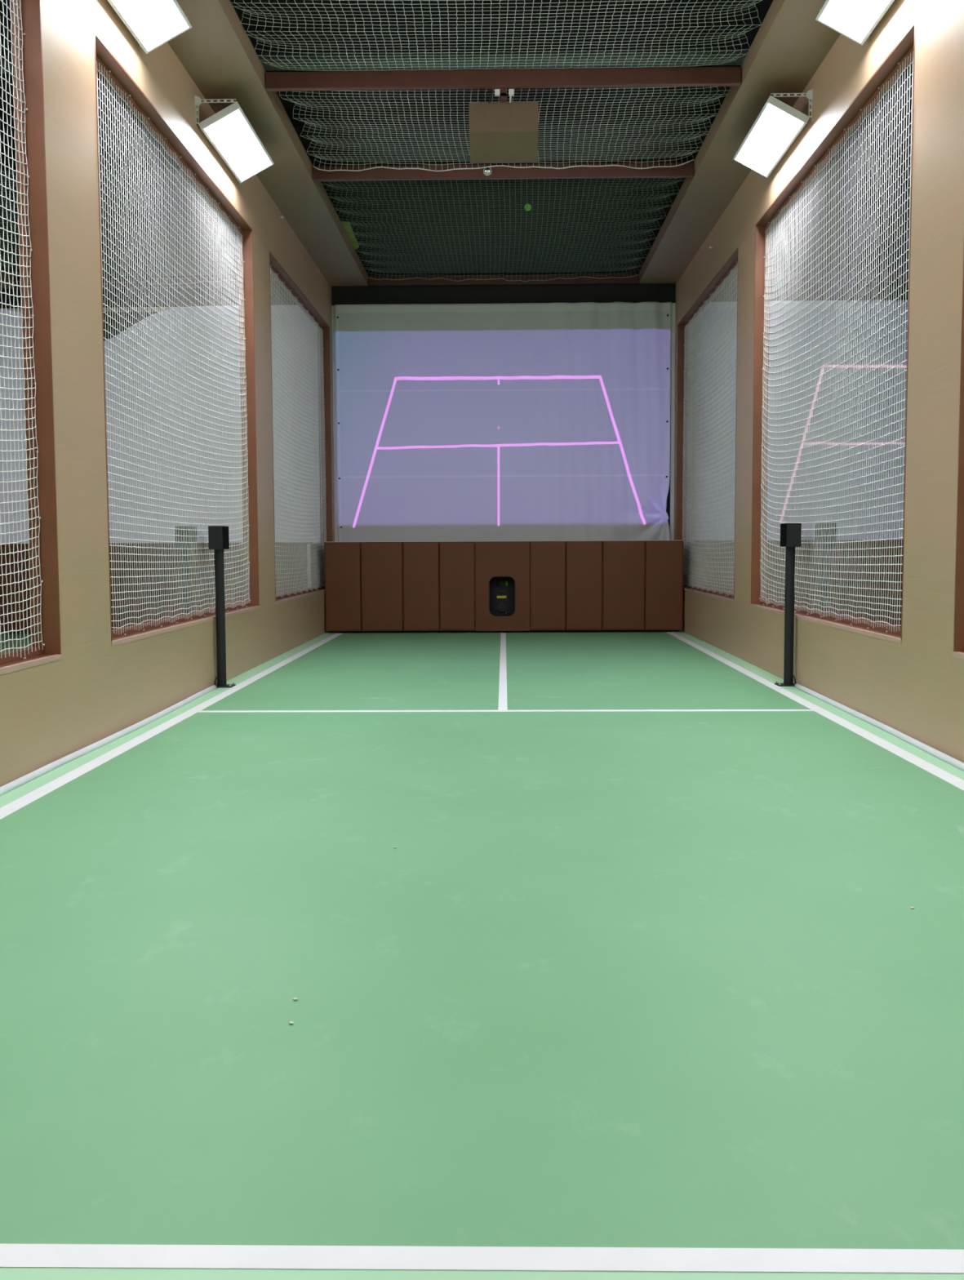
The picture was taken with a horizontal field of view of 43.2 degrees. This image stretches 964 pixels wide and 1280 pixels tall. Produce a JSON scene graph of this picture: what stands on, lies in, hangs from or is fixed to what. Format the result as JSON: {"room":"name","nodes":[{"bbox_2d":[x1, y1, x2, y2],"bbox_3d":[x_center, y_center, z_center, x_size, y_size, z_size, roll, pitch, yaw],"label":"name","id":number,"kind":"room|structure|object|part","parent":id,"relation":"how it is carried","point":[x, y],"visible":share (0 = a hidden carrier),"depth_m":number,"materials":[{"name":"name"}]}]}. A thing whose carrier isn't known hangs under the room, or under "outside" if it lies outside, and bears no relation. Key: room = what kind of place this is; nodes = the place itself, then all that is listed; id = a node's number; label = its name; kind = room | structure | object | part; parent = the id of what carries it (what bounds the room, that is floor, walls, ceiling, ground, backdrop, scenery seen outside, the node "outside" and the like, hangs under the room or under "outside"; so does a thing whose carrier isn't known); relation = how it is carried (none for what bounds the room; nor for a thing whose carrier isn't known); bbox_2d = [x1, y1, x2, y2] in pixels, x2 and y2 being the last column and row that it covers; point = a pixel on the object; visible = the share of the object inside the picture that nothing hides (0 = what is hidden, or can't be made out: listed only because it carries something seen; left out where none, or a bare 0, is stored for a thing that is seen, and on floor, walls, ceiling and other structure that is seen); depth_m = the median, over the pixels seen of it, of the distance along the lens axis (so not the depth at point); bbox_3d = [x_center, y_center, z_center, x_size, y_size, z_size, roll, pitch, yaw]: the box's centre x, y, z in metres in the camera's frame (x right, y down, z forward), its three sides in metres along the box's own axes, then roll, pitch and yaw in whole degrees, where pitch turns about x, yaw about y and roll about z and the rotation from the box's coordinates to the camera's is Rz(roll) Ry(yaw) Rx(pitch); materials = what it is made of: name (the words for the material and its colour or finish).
{"room":"sports facility","nodes":[
{"label":"sports facility","id":0,"kind":"room"},
{"bbox_2d":[0,0,334,786],"bbox_3d":[-2.028,-1.600,6.132,0.110,4.265,17.600,0,4,1],"label":"wall","id":1,"kind":"structure","parent":0,"point":[50,712],"depth_m":6.18,"materials":[{"name":"beige paint"}]},
{"bbox_2d":[0,0,62,675],"bbox_3d":[-2.071,-1.328,3.651,0.118,3.145,3.890,0,4,1],"label":"window","id":2,"kind":"structure","parent":1,"relation":"in","point":[33,68],"depth_m":5.57,"materials":[{"name":"brown paint"}]},
{"bbox_2d":[0,0,44,659],"bbox_3d":[-2.099,-1.329,3.652,0.030,3.107,3.858,0,4,1],"label":"safety net","id":3,"kind":"object","parent":2,"relation":"attached to","point":[16,4],"visible":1,"depth_m":5.38,"materials":[{"name":"white fabric"}]},
{"bbox_2d":[0,169,238,284],"bbox_3d":[-4.055,-4.178,12.579,3.333,0.132,4.160,0,4,1],"label":"net","id":4,"kind":"object","parent":1,"relation":"attached to","point":[168,273],"visible":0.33,"depth_m":12.53,"materials":[{"name":"grey fabric"}]},
{"bbox_2d":[106,0,191,53],"bbox_3d":[-1.834,-3.425,6.362,0.326,0.218,1.250,0,4,1],"label":"led panel","id":5,"kind":"object","parent":1,"relation":"attached to","point":[153,24],"visible":1,"depth_m":6.71,"materials":[{"name":"white plastic"}]},
{"bbox_2d":[0,305,322,546],"bbox_3d":[-4.007,-2.596,14.875,4.154,2.905,0.068,0,4,1],"label":"projection screen","id":6,"kind":"object","parent":1,"relation":"attached to","point":[275,375],"visible":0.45,"depth_m":14.85,"materials":[{"name":"fabric"}]},
{"bbox_2d":[93,31,259,646],"bbox_3d":[-1.988,-1.685,8.269,0.118,3.145,3.905,0,4,1],"label":"window","id":7,"kind":"structure","parent":1,"relation":"in","point":[121,77],"depth_m":9.09,"materials":[{"name":"brown paint"}]},
{"bbox_2d":[96,61,250,635],"bbox_3d":[-2.015,-1.685,8.272,0.030,3.107,3.876,0,4,1],"label":"safety net","id":8,"kind":"object","parent":7,"relation":"attached to","point":[109,71],"visible":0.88,"depth_m":7.89,"materials":[{"name":"white fabric"}]},
{"bbox_2d":[195,95,274,183],"bbox_3d":[-1.789,-3.618,8.854,0.326,0.218,1.250,0,4,1],"label":"led panel","id":9,"kind":"object","parent":1,"relation":"attached to","point":[230,132],"visible":0.99,"depth_m":8.69,"materials":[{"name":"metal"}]},
{"bbox_3d":[-1.932,-3.644,8.244,0.063,0.070,0.032,0,4,1],"label":"pivot plate","id":10,"kind":"part","parent":9,"relation":"part of","materials":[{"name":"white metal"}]},
{"bbox_2d":[204,109,271,181],"bbox_3d":[-1.763,-3.588,8.858,0.241,0.134,1.196,0,4,1],"label":"diffuser","id":11,"kind":"object","parent":9,"relation":"attached to","point":[230,132],"depth_m":8.76,"materials":[{"name":"white plastic"}]},
{"bbox_2d":[167,0,368,286],"bbox_3d":[-1.758,-3.656,5.929,0.450,0.135,17.520,0,4,1],"label":"ceiling soffit","id":12,"kind":"structure","parent":1,"relation":"attached to","point":[216,52],"depth_m":9.03,"materials":[{"name":"beige paint"}]},
{"bbox_2d":[269,251,332,604],"bbox_3d":[-1.906,-2.036,12.823,0.118,3.145,3.750,0,4,1],"label":"window","id":13,"kind":"structure","parent":1,"relation":"in","point":[279,273],"depth_m":14.57,"materials":[{"name":"brown paint"}]},
{"bbox_2d":[270,265,326,599],"bbox_3d":[-1.933,-2.037,12.825,0.030,3.107,3.721,0,4,1],"label":"safety net","id":14,"kind":"object","parent":13,"relation":"attached to","point":[282,565],"visible":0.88,"depth_m":12.79,"materials":[{"name":"white fabric"}]},
{"bbox_2d":[321,177,684,281],"bbox_3d":[0.214,-4.191,12.501,3.333,0.132,4.160,0,4,1],"label":"net","id":15,"kind":"object","parent":1,"relation":"attached to","point":[524,268],"visible":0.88,"depth_m":12.56,"materials":[{"name":"grey fabric"}]},
{"bbox_2d":[341,222,359,248],"bbox_3d":[-1.401,-4.307,13.009,0.110,0.020,1.150,0,4,1],"label":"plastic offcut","id":16,"kind":"object","parent":15,"relation":"on","point":[346,227],"visible":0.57,"depth_m":12.87,"materials":[{"name":"green plastic"}]},
{"bbox_2d":[524,203,531,211],"bbox_3d":[0.441,-4.168,11.728,0.068,0.068,0.068,0,4,1],"label":"tennis ball","id":17,"kind":"object","parent":15,"relation":"on","point":[528,209],"visible":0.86,"depth_m":11.71,"materials":[{"name":"green fabric"}]},
{"bbox_2d":[265,66,741,91],"bbox_3d":[0.140,-3.840,8.333,3.250,0.111,0.056,0,4,1],"label":"ceiling beam","id":18,"kind":"structure","parent":1,"relation":"attached to","point":[686,76],"depth_m":8.31,"materials":[{"name":"brown wood"}]},
{"bbox_2d":[230,0,762,71],"bbox_3d":[0.110,-3.776,6.717,3.332,0.068,3.186,0,4,1],"label":"net","id":19,"kind":"object","parent":18,"relation":"attached to","point":[609,1],"visible":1,"depth_m":7.70,"materials":[{"name":"green fabric"}]},
{"bbox_2d":[469,88,538,163],"bbox_3d":[0.156,-3.661,8.738,0.484,0.435,0.750,0,4,1],"label":"projector","id":20,"kind":"object","parent":18,"relation":"hanging from","point":[504,131],"visible":0.96,"depth_m":8.50,"materials":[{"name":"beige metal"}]},
{"bbox_3d":[0.151,-3.793,8.493,0.044,0.135,0.258,0,4,1],"label":"stem","id":21,"kind":"part","parent":20,"relation":"part of","materials":[{"name":"red metal"}]},
{"bbox_2d":[279,86,729,171],"bbox_3d":[0.161,-3.962,9.352,3.324,0.102,2.004,0,4,1],"label":"net","id":22,"kind":"object","parent":18,"relation":"attached to","point":[660,90],"visible":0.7,"depth_m":9.43,"materials":[{"name":"green fabric"}]},
{"bbox_2d":[312,162,693,181],"bbox_3d":[0.177,-3.999,10.402,3.250,0.111,0.056,0,4,1],"label":"ceiling beam","id":23,"kind":"structure","parent":1,"relation":"attached to","point":[685,171],"depth_m":10.38,"materials":[{"name":"brown wood"}]},
{"bbox_2d":[483,167,491,175],"bbox_3d":[0.047,-3.996,10.364,0.072,0.072,0.053,0,4,1],"label":"sensor","id":24,"kind":"object","parent":23,"relation":"attached to","point":[487,171],"visible":1,"depth_m":10.35,"materials":[{"name":"metal"}]},
{"bbox_2d":[0,159,911,626],"bbox_3d":[0.264,-2.960,14.954,13.200,5.600,0.120,0,4,1],"label":"wall","id":25,"kind":"structure","parent":0,"point":[649,292],"depth_m":14.75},
{"bbox_2d":[14,276,282,288],"bbox_3d":[-4.016,-4.312,14.701,3.250,0.111,0.056,0,4,1],"label":"ceiling beam","id":26,"kind":"structure","parent":25,"relation":"attached to","point":[165,286],"depth_m":14.67,"materials":[{"name":"red metal"}]},
{"bbox_2d":[368,273,639,286],"bbox_3d":[0.254,-4.325,14.623,3.250,0.111,0.056,0,4,1],"label":"ceiling beam","id":27,"kind":"structure","parent":25,"relation":"attached to","point":[633,280],"depth_m":14.60,"materials":[{"name":"red metal"}]},
{"bbox_2d":[733,271,908,283],"bbox_3d":[4.523,-4.339,14.545,3.250,0.111,0.056,0,4,1],"label":"ceiling beam","id":28,"kind":"structure","parent":25,"relation":"attached to","point":[833,273],"depth_m":14.52,"materials":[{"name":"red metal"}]},
{"bbox_2d":[0,0,913,168],"bbox_3d":[0.092,-5.121,5.923,13.200,0.100,17.800,0,4,1],"label":"ceiling","id":29,"kind":"structure","parent":0,"point":[762,6],"depth_m":11.24,"materials":[{"name":"paint"}]},
{"bbox_2d":[0,626,963,1279],"bbox_3d":[0.118,0.507,6.407,12.810,0.002,17.900,0,4,1],"label":"floor","id":30,"kind":"structure","parent":0,"point":[640,979],"depth_m":2.80,"materials":[{"name":"green plastic"}]},
{"bbox_2d":[0,543,31,632],"bbox_3d":[-5.426,-0.603,14.148,0.481,1.030,0.074,0,4,1],"label":"pad","id":31,"kind":"object","parent":30,"relation":"on","point":[3,561],"visible":0.59,"depth_m":14.11,"materials":[{"name":"brown plastic"}]},
{"bbox_2d":[0,684,217,795],"bbox_3d":[-1.991,0.758,3.104,0.052,0.026,11.100,0,4,1],"label":"cable trunking","id":32,"kind":"object","parent":30,"relation":"on","point":[16,783],"visible":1,"depth_m":6.05,"materials":[{"name":"white plastic"}]},
{"bbox_2d":[109,542,161,630],"bbox_3d":[-4.032,-0.607,14.123,0.626,1.030,0.074,0,4,1],"label":"pad","id":33,"kind":"object","parent":30,"relation":"on","point":[115,548],"visible":0.52,"depth_m":14.08,"materials":[{"name":"grey fabric"}]},
{"bbox_2d":[160,542,197,619],"bbox_3d":[-3.510,-0.609,14.113,0.411,1.030,0.074,0,4,1],"label":"pad","id":34,"kind":"object","parent":30,"relation":"on","point":[174,552],"visible":0.37,"depth_m":14.07,"materials":[{"name":"brown plastic"}]},
{"bbox_2d":[175,525,196,614],"bbox_3d":[-2.124,-0.236,8.702,0.137,1.148,0.231,0,4,1],"label":"post","id":35,"kind":"object","parent":30,"relation":"on","point":[186,584],"visible":0.26,"depth_m":8.67,"materials":[{"name":"metal"}]},
{"bbox_2d":[195,542,233,610],"bbox_3d":[-3.092,-0.610,14.106,0.417,1.030,0.074,0,4,1],"label":"pad","id":36,"kind":"object","parent":30,"relation":"on","point":[202,544],"visible":0.22,"depth_m":14.06,"materials":[{"name":"brown plastic"}]},
{"bbox_2d":[208,525,235,687],"bbox_3d":[-1.858,-0.237,8.697,0.137,1.148,0.231,0,4,1],"label":"post","id":37,"kind":"object","parent":30,"relation":"on","point":[218,535],"visible":0.97,"depth_m":8.69,"materials":[{"name":"metal"}]},
{"bbox_3d":[-1.855,0.331,8.756,0.137,0.008,0.140,0,4,1],"label":"plate","id":38,"kind":"part","parent":37,"relation":"part of","materials":[{"name":"metal"}]},
{"bbox_2d":[232,542,244,603],"bbox_3d":[-2.636,-0.611,14.097,0.486,1.030,0.074,0,4,1],"label":"pad","id":39,"kind":"object","parent":30,"relation":"on","point":[242,576],"visible":0.19,"depth_m":14.05,"materials":[{"name":"grey fabric"}]},
{"bbox_2d":[275,542,313,591],"bbox_3d":[-2.174,-0.612,14.081,0.432,1.030,0.090,0,4,1],"label":"pad","id":40,"kind":"object","parent":30,"relation":"on","point":[286,554],"depth_m":14.03,"materials":[{"name":"grey fabric"}]},
{"bbox_3d":[-1.992,-0.832,14.021,0.040,0.560,0.010,0,4,1],"label":"white strip","id":41,"kind":"part","parent":40,"relation":"part of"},
{"bbox_2d":[324,542,361,631],"bbox_3d":[-1.608,-0.615,14.079,0.414,1.030,0.074,0,4,1],"label":"pad","id":42,"kind":"object","parent":30,"relation":"on","point":[343,609],"visible":1,"depth_m":14.04,"materials":[{"name":"brown leather"}]},
{"bbox_2d":[360,542,403,631],"bbox_3d":[-1.157,-0.616,14.070,0.481,1.030,0.074,0,4,1],"label":"pad","id":43,"kind":"object","parent":30,"relation":"on","point":[381,562],"visible":1,"depth_m":14.04,"materials":[{"name":"brown leather"}]},
{"bbox_2d":[402,542,439,631],"bbox_3d":[-0.704,-0.617,14.062,0.418,1.030,0.074,0,4,1],"label":"pad","id":44,"kind":"object","parent":30,"relation":"on","point":[420,560],"visible":1,"depth_m":14.03,"materials":[{"name":"brown plastic"}]},
{"bbox_2d":[439,541,475,631],"bbox_3d":[-0.285,-0.619,14.055,0.411,1.030,0.074,0,4,1],"label":"pad","id":45,"kind":"object","parent":30,"relation":"on","point":[456,559],"visible":1,"depth_m":14.02,"materials":[{"name":"brown leather"}]},
{"bbox_2d":[475,541,529,631],"bbox_3d":[0.238,-0.621,14.060,0.626,1.030,0.104,0,4,1],"label":"pad","id":46,"kind":"object","parent":30,"relation":"on","point":[493,559],"visible":1,"depth_m":14.01,"materials":[{"name":"brown leather"}]},
{"bbox_2d":[489,577,514,615],"bbox_3d":[0.238,-0.456,14.341,0.340,0.660,0.330,0,4,1],"label":"machine","id":47,"kind":"object","parent":46,"relation":"in","point":[501,588],"visible":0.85,"depth_m":14.20,"materials":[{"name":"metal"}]},
{"bbox_2d":[529,541,565,631],"bbox_3d":[0.760,-0.622,14.035,0.411,1.030,0.074,0,4,1],"label":"pad","id":48,"kind":"object","parent":30,"relation":"on","point":[547,558],"visible":1,"depth_m":14.00,"materials":[{"name":"brown leather"}]},
{"bbox_2d":[565,541,602,631],"bbox_3d":[1.178,-0.623,14.028,0.417,1.030,0.074,0,4,1],"label":"pad","id":49,"kind":"object","parent":30,"relation":"on","point":[584,559],"visible":1,"depth_m":13.99,"materials":[{"name":"brown leather"}]},
{"bbox_2d":[602,540,645,630],"bbox_3d":[1.633,-0.625,14.020,0.486,1.030,0.074,0,4,1],"label":"pad","id":50,"kind":"object","parent":30,"relation":"on","point":[624,562],"visible":1,"depth_m":13.98,"materials":[{"name":"brown leather"}]},
{"bbox_2d":[644,540,683,630],"bbox_3d":[2.096,-0.626,14.011,0.432,1.030,0.074,0,4,1],"label":"pad","id":51,"kind":"object","parent":30,"relation":"on","point":[664,567],"visible":1,"depth_m":13.98,"materials":[{"name":"brown leather"}]},
{"bbox_2d":[774,523,801,686],"bbox_3d":[2.166,-0.250,8.623,0.137,1.148,0.231,0,4,1],"label":"post","id":52,"kind":"object","parent":30,"relation":"on","point":[790,533],"visible":0.94,"depth_m":8.62,"materials":[{"name":"metal"}]},
{"bbox_3d":[2.169,0.318,8.683,0.137,0.008,0.140,0,4,1],"label":"plate","id":53,"kind":"part","parent":52,"relation":"part of","materials":[{"name":"metal"}]},
{"bbox_2d":[794,683,963,770],"bbox_3d":[2.108,0.745,3.029,0.052,0.026,11.100,0,4,1],"label":"cable trunking","id":54,"kind":"object","parent":30,"relation":"on","point":[931,750],"visible":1,"depth_m":6.47,"materials":[{"name":"white plastic"}]},
{"bbox_2d":[331,302,675,542],"bbox_3d":[0.262,-2.610,14.794,4.154,2.905,0.137,0,4,2],"label":"projection screen","id":55,"kind":"object","parent":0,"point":[512,421],"visible":0.98,"depth_m":14.77,"materials":[{"name":"fabric"}]},
{"bbox_2d":[674,0,963,762],"bbox_3d":[2.241,-1.613,6.054,0.110,4.265,17.600,0,4,1],"label":"wall","id":56,"kind":"structure","parent":0,"point":[914,687],"depth_m":6.17,"materials":[{"name":"beige paint"}]},
{"bbox_2d":[675,247,738,602],"bbox_3d":[2.360,-2.050,12.745,0.118,3.145,3.750,0,4,1],"label":"window","id":57,"kind":"structure","parent":56,"relation":"in","point":[731,264],"depth_m":14.50,"materials":[{"name":"brown paint"}]},
{"bbox_2d":[682,262,737,597],"bbox_3d":[2.387,-2.051,12.746,0.030,3.106,3.721,0,4,1],"label":"safety net","id":58,"kind":"object","parent":57,"relation":"attached to","point":[726,549],"visible":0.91,"depth_m":12.72,"materials":[{"name":"white fabric"}]},
{"bbox_2d":[639,0,840,284],"bbox_3d":[1.951,-3.668,5.861,0.450,0.135,17.520,0,4,1],"label":"ceiling soffit","id":59,"kind":"structure","parent":56,"relation":"attached to","point":[789,46],"depth_m":9.05,"materials":[{"name":"beige paint"}]},
{"bbox_2d":[733,88,813,177],"bbox_3d":[2.088,-3.630,8.787,0.326,0.218,1.250,0,4,1],"label":"led panel","id":60,"kind":"object","parent":56,"relation":"attached to","point":[778,124],"visible":0.98,"depth_m":8.63,"materials":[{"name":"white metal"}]},
{"bbox_2d":[735,103,804,176],"bbox_3d":[2.063,-3.600,8.788,0.241,0.134,1.196,0,4,1],"label":"diffuser","id":61,"kind":"object","parent":60,"relation":"attached to","point":[776,126],"depth_m":8.69,"materials":[{"name":"white plastic"}]},
{"bbox_3d":[2.209,-3.657,8.172,0.063,0.070,0.032,0,4,1],"label":"pivot plate","id":62,"kind":"part","parent":60,"relation":"part of","materials":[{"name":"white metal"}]},
{"bbox_2d":[686,300,907,544],"bbox_3d":[4.531,-2.623,14.719,4.154,2.905,0.068,0,4,1],"label":"projection screen","id":63,"kind":"object","parent":56,"relation":"attached to","point":[828,351],"visible":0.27,"depth_m":14.70,"materials":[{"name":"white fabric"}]},
{"bbox_2d":[750,21,915,644],"bbox_3d":[2.278,-1.698,8.191,0.118,3.145,3.905,0,4,1],"label":"window","id":64,"kind":"structure","parent":56,"relation":"in","point":[890,66],"depth_m":8.87,"materials":[{"name":"brown paint"}]},
{"bbox_2d":[759,51,913,631],"bbox_3d":[2.305,-1.699,8.193,0.030,3.106,3.876,0,4,1],"label":"safety net","id":65,"kind":"object","parent":64,"relation":"attached to","point":[793,201],"visible":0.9,"depth_m":7.96,"materials":[{"name":"white fabric"}]},
{"bbox_2d":[815,0,894,45],"bbox_3d":[2.044,-3.438,6.295,0.326,0.218,1.250,0,4,1],"label":"led panel","id":66,"kind":"object","parent":56,"relation":"attached to","point":[855,20],"visible":1,"depth_m":6.70,"materials":[{"name":"white plastic"}]},
{"bbox_2d":[952,245,963,659],"bbox_3d":[2.194,-1.341,3.574,0.118,3.145,3.890,0,4,1],"label":"window","id":67,"kind":"structure","parent":56,"relation":"in","point":[958,633],"depth_m":5.58,"materials":[{"name":"brown paint"}]},
{"bbox_3d":[-6.298,-1.587,6.210,0.110,4.265,17.600,0,4,1],"label":"wall","id":68,"kind":"structure","parent":0,"visible":0},
{"bbox_2d":[0,269,15,288],"bbox_3d":[-6.028,-3.643,6.006,0.450,0.135,17.520,0,4,1],"label":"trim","id":69,"kind":"structure","parent":68,"relation":"attached to","point":[2,273],"depth_m":14.55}
]}

